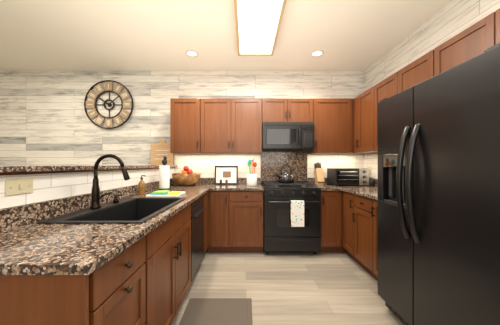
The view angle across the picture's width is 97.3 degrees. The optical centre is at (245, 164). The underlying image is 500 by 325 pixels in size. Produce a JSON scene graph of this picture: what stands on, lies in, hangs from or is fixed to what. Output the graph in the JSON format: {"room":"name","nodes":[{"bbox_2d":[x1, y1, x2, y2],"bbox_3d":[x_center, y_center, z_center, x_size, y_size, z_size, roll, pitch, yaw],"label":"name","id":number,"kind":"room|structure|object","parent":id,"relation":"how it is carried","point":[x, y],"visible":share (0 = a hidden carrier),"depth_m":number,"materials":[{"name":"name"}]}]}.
{"room":"kitchen","nodes":[
{"label":"kitchen","id":0,"kind":"room"},
{"bbox_2d":[0,167,174,208],"bbox_3d":[-1.239,0.628,2.103,0.162,1.184,2.995,0,0,0],"label":"wall","id":1,"kind":"structure","parent":0,"point":[50,185],"depth_m":1.42,"materials":[{"name":"white tile"}]},
{"bbox_2d":[5,178,32,195],"bbox_3d":[-1.155,0.108,1.127,0.014,0.079,0.135,0,0,0],"label":"outlet","id":2,"kind":"object","parent":1,"relation":"attached to","point":[18,186],"visible":1,"depth_m":1.12,"materials":[{"name":"beige plastic"}]},
{"bbox_2d":[0,165,176,172],"bbox_3d":[-1.345,0.020,2.076,0.450,0.030,3.023,0,0,0],"label":"bar ledge","id":3,"kind":"object","parent":1,"relation":"on","point":[3,169],"visible":0.98,"depth_m":1.35,"materials":[{"name":"stone"}]},
{"bbox_2d":[151,140,172,164],"bbox_3d":[-1.360,-0.201,3.573,0.360,0.410,0.054,0,0,0],"label":"cutting board","id":4,"kind":"object","parent":3,"relation":"on","point":[160,150],"visible":0.94,"depth_m":3.56,"materials":[{"name":"beige wood"}]},
{"bbox_2d":[0,71,363,183],"bbox_3d":[-1.535,-0.160,3.645,7.130,2.760,0.110,0,0,0],"label":"wall","id":5,"kind":"structure","parent":0,"point":[45,120],"depth_m":3.60,"materials":[{"name":"white wood"}]},
{"bbox_2d":[84,80,133,128],"bbox_3d":[-2.225,-0.980,3.578,0.786,0.786,0.045,0,0,0],"label":"wall clock","id":6,"kind":"object","parent":5,"relation":"attached to","point":[93,113],"visible":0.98,"depth_m":3.56,"materials":[{"name":"beige wood"}]},
{"bbox_2d":[170,98,202,153],"bbox_3d":[-0.906,-0.588,3.417,0.448,0.815,0.362,0,0,0],"label":"upper cabinet","id":7,"kind":"object","parent":5,"relation":"attached to","point":[185,125],"visible":0.94,"depth_m":3.28,"materials":[{"name":"brown wood"}]},
{"bbox_2d":[201,98,261,153],"bbox_3d":[-0.221,-0.588,3.417,0.918,0.815,0.362,0,0,0],"label":"upper cabinet","id":8,"kind":"object","parent":5,"relation":"attached to","point":[231,125],"visible":1,"depth_m":3.28,"materials":[{"name":"brown wood"}]},
{"bbox_2d":[262,98,312,122],"bbox_3d":[0.620,-0.814,3.417,0.760,0.362,0.362,0,0,0],"label":"upper cabinet","id":9,"kind":"object","parent":5,"relation":"attached to","point":[287,110],"visible":0.94,"depth_m":3.28,"materials":[{"name":"brown wood"}]},
{"bbox_2d":[262,122,314,150],"bbox_3d":[0.620,-0.427,3.372,0.754,0.395,0.433,0,0,0],"label":"microwave","id":10,"kind":"object","parent":9,"relation":"attached to","point":[288,136],"visible":1,"depth_m":3.20,"materials":[{"name":"black metal"}]},
{"bbox_2d":[307,98,368,153],"bbox_3d":[1.465,-0.588,3.417,0.926,0.815,0.362,0,0,0],"label":"upper cabinet","id":11,"kind":"object","parent":5,"relation":"attached to","point":[333,119],"visible":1,"depth_m":3.28,"materials":[{"name":"brown wood"}]},
{"bbox_2d":[0,0,451,70],"bbox_3d":[-1.535,-1.590,1.050,7.130,0.100,5.300,0,0,0],"label":"ceiling","id":12,"kind":"structure","parent":0,"point":[136,35],"depth_m":2.60,"materials":[{"name":"white paint"}]},
{"bbox_2d":[185,50,197,56],"bbox_3d":[-0.745,-1.532,3.030,0.176,0.008,0.176,0,0,0],"label":"recessed light","id":13,"kind":"object","parent":12,"relation":"in","point":[191,53],"visible":0.96,"depth_m":3.03,"materials":[{"name":"white"}]},
{"bbox_2d":[234,0,286,55],"bbox_3d":[0.125,-1.490,2.283,0.462,0.099,1.246,0,0,0],"label":"ceiling light fixture","id":14,"kind":"object","parent":12,"relation":"attached to","point":[258,23],"visible":1,"depth_m":2.29,"materials":[{"name":"white plastic"}]},
{"bbox_2d":[311,50,323,56],"bbox_3d":[0.980,-1.532,3.030,0.176,0.008,0.176,0,0,0],"label":"recessed light","id":15,"kind":"object","parent":12,"relation":"in","point":[317,53],"visible":1,"depth_m":3.03,"materials":[{"name":"white"}]},
{"bbox_2d":[172,247,403,324],"bbox_3d":[-1.535,1.270,1.050,7.130,0.100,5.300,0,0,0],"label":"floor","id":16,"kind":"structure","parent":0,"point":[294,287],"depth_m":2.19,"materials":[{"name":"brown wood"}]},
{"bbox_2d":[0,235,145,324],"bbox_3d":[-0.828,0.782,0.921,0.681,0.875,0.433,0,0,0],"label":"base cabinet","id":17,"kind":"object","parent":16,"relation":"on","point":[112,291],"visible":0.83,"depth_m":0.70,"materials":[{"name":"brown wood"}]},
{"bbox_2d":[144,204,190,324],"bbox_3d":[-0.825,0.782,1.606,0.687,0.875,0.932,0,0,0],"label":"base cabinet","id":18,"kind":"object","parent":16,"relation":"on","point":[167,262],"visible":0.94,"depth_m":1.47,"materials":[{"name":"brown wood"}]},
{"bbox_2d":[0,178,211,274],"bbox_3d":[-0.823,0.278,2.142,0.690,0.133,2.913,0,0,0],"label":"countertop","id":19,"kind":"structure","parent":18,"relation":"on","point":[29,245],"depth_m":0.98,"materials":[{"name":"stone"}]},
{"bbox_2d":[90,154,129,208],"bbox_3d":[-0.944,0.112,1.553,0.270,0.377,0.115,0,0,0],"label":"faucet","id":20,"kind":"object","parent":19,"relation":"on","point":[96,197],"visible":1,"depth_m":1.52,"materials":[{"name":"black metal"}]},
{"bbox_2d":[36,197,185,223],"bbox_3d":[-0.828,0.410,1.600,0.559,0.219,0.884,0,0,0],"label":"sink basin","id":21,"kind":"object","parent":19,"relation":"in","point":[133,210],"visible":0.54,"depth_m":1.68,"materials":[{"name":"black stone"}]},
{"bbox_2d":[113,194,122,202],"bbox_3d":[-1.026,0.268,1.760,0.073,0.066,0.044,0,0,0],"label":"soap pump","id":22,"kind":"object","parent":19,"relation":"on","point":[115,199],"visible":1,"depth_m":1.75,"materials":[{"name":"black metal"}]},
{"bbox_2d":[138,175,145,194],"bbox_3d":[-1.086,0.207,2.300,0.073,0.203,0.065,0,0,0],"label":"soap bottle","id":23,"kind":"object","parent":19,"relation":"on","point":[141,187],"visible":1,"depth_m":2.28,"materials":[{"name":"brown"}]},
{"bbox_2d":[157,156,171,190],"bbox_3d":[-1.000,0.099,2.700,0.176,0.419,0.176,0,0,0],"label":"paper towel holder","id":24,"kind":"object","parent":19,"relation":"on","point":[164,161],"visible":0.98,"depth_m":2.68,"materials":[{"name":"black metal"}]},
{"bbox_2d":[159,166,169,188],"bbox_3d":[-1.000,0.146,2.700,0.120,0.278,0.120,0,0,0],"label":"paper towel roll","id":25,"kind":"object","parent":24,"relation":"on","point":[164,177],"visible":0.94,"depth_m":2.65,"materials":[{"name":"white paper"}]},
{"bbox_2d":[146,190,184,196],"bbox_3d":[-0.815,0.289,2.265,0.310,0.040,0.270,0,0,0],"label":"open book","id":26,"kind":"object","parent":19,"relation":"on","point":[163,193],"visible":1,"depth_m":2.18,"materials":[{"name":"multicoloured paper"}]},
{"bbox_2d":[172,166,201,185],"bbox_3d":[-0.895,0.160,3.327,0.446,0.299,0.429,0,0,0],"label":"fruit bowl","id":27,"kind":"object","parent":19,"relation":"on","point":[186,176],"visible":1,"depth_m":3.19,"materials":[{"name":"brown wood"}]},
{"bbox_2d":[190,195,204,281],"bbox_3d":[-0.800,0.786,2.380,0.630,0.868,0.610,0,0,0],"label":"dishwasher","id":28,"kind":"object","parent":16,"relation":"on","point":[197,229],"visible":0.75,"depth_m":2.29,"materials":[{"name":"black metal"}]},
{"bbox_2d":[204,192,207,253],"bbox_3d":[-0.842,0.782,3.143,0.653,0.875,0.909,0,0,0],"label":"base cabinet","id":29,"kind":"object","parent":16,"relation":"on","point":[205,221],"visible":0.1,"depth_m":2.80,"materials":[{"name":"brown wood"}]},
{"bbox_2d":[179,298,252,324],"bbox_3d":[-0.230,1.211,1.510,0.560,0.016,0.980,0,0,0],"label":"rug","id":30,"kind":"object","parent":16,"relation":"on","point":[217,311],"visible":1,"depth_m":1.80,"materials":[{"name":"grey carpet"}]},
{"bbox_2d":[208,191,262,252],"bbox_3d":[-0.147,0.782,3.269,0.771,0.875,0.657,0,0,0],"label":"base cabinet","id":31,"kind":"object","parent":16,"relation":"on","point":[235,221],"visible":0.96,"depth_m":2.98,"materials":[{"name":"brown wood"}]},
{"bbox_2d":[212,178,263,190],"bbox_3d":[-0.120,0.278,3.272,0.716,0.133,0.651,0,0,0],"label":"countertop","id":32,"kind":"structure","parent":31,"relation":"on","point":[242,182],"depth_m":3.17,"materials":[{"name":"stone"}]},
{"bbox_2d":[214,166,237,183],"bbox_3d":[-0.315,0.160,3.516,0.370,0.299,0.061,0,0,0],"label":"photo frame","id":33,"kind":"object","parent":32,"relation":"on","point":[229,173],"visible":0.94,"depth_m":3.52,"materials":[{"name":"black"}]},
{"bbox_2d":[247,158,256,185],"bbox_3d":[0.090,0.104,3.300,0.156,0.408,0.156,0,0,0],"label":"utensil crock","id":34,"kind":"object","parent":32,"relation":"on","point":[251,179],"visible":1,"depth_m":3.26,"materials":[{"name":"white ceramic"}]},
{"bbox_2d":[261,181,320,253],"bbox_3d":[0.620,0.738,3.220,0.756,0.965,0.736,0,0,0],"label":"range","id":35,"kind":"object","parent":16,"relation":"on","point":[280,233],"visible":0.94,"depth_m":2.92,"materials":[{"name":"black metal"}]},
{"bbox_2d":[275,164,294,182],"bbox_3d":[0.573,0.123,3.300,0.304,0.284,0.250,0,0,0],"label":"kettle","id":36,"kind":"object","parent":35,"relation":"on","point":[285,177],"visible":1,"depth_m":3.21,"materials":[{"name":"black metal"}]},
{"bbox_2d":[291,201,303,226],"bbox_3d":[0.670,0.633,2.865,0.170,0.334,0.040,0,0,0],"label":"tea towel","id":37,"kind":"object","parent":35,"relation":"hanging from","point":[297,213],"visible":1,"depth_m":2.85,"materials":[{"name":"white fabric"}]},
{"bbox_2d":[317,191,347,252],"bbox_3d":[1.465,0.782,3.269,0.926,0.875,0.657,0,0,0],"label":"base cabinet","id":38,"kind":"object","parent":16,"relation":"on","point":[331,221],"visible":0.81,"depth_m":2.98,"materials":[{"name":"brown wood"}]},
{"bbox_2d":[343,191,377,280],"bbox_3d":[1.599,0.782,2.442,0.657,0.875,1.103,0,0,0],"label":"base cabinet","id":39,"kind":"object","parent":16,"relation":"on","point":[360,229],"visible":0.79,"depth_m":2.50,"materials":[{"name":"brown wood"}]},
{"bbox_2d":[308,178,377,199],"bbox_3d":[1.465,0.278,2.744,0.926,0.133,1.708,0,0,0],"label":"countertop","id":40,"kind":"structure","parent":39,"relation":"on","point":[371,192],"depth_m":2.95,"materials":[{"name":"stone"}]},
{"bbox_2d":[314,162,324,184],"bbox_3d":[1.150,0.132,3.471,0.105,0.354,0.217,0,0,0],"label":"knife block","id":41,"kind":"object","parent":40,"relation":"on","point":[319,175],"visible":1,"depth_m":3.42,"materials":[{"name":"brown wood"}]},
{"bbox_2d":[327,168,368,185],"bbox_3d":[1.550,0.181,3.356,0.480,0.255,0.388,0,0,0],"label":"toaster oven","id":42,"kind":"object","parent":40,"relation":"on","point":[347,176],"visible":0.98,"depth_m":3.20,"materials":[{"name":"black metal"}]},
{"bbox_2d":[366,177,373,185],"bbox_3d":[1.848,0.245,3.270,0.104,0.127,0.104,0,0,0],"label":"canister","id":43,"kind":"object","parent":40,"relation":"on","point":[371,181],"visible":0.83,"depth_m":3.22,"materials":[{"name":"black"}]},
{"bbox_2d":[378,42,499,324],"bbox_3d":[1.482,0.336,1.415,0.887,1.768,0.920,0,0,0],"label":"refrigerator","id":44,"kind":"object","parent":16,"relation":"on","point":[438,199],"visible":1,"depth_m":1.25,"materials":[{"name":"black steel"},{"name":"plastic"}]},
{"bbox_2d":[364,0,499,178],"bbox_3d":[1.976,-0.160,1.000,0.108,2.760,5.200,0,0,0],"label":"wall","id":45,"kind":"structure","parent":0,"point":[451,19],"depth_m":2.35,"materials":[{"name":"white wood"}]},
{"bbox_2d":[354,89,369,152],"bbox_3d":[1.764,-0.588,2.991,0.328,0.816,0.594,0,0,0],"label":"upper cabinet","id":46,"kind":"object","parent":45,"relation":"attached to","point":[361,103],"depth_m":3.04,"materials":[{"name":"brown wood"}]},
{"bbox_2d":[370,50,433,152],"bbox_3d":[1.764,-0.588,2.349,0.328,0.816,0.938,0,0,0],"label":"upper cabinet","id":47,"kind":"object","parent":45,"relation":"attached to","point":[418,71],"depth_m":2.34,"materials":[{"name":"brown wood"}]},
{"bbox_2d":[434,8,499,75],"bbox_3d":[1.747,-0.787,1.399,0.362,0.415,0.958,0,0,0],"label":"upper cabinet","id":48,"kind":"object","parent":45,"relation":"attached to","point":[481,36],"visible":0.4,"depth_m":1.58,"materials":[{"name":"brown wood"}]}
]}

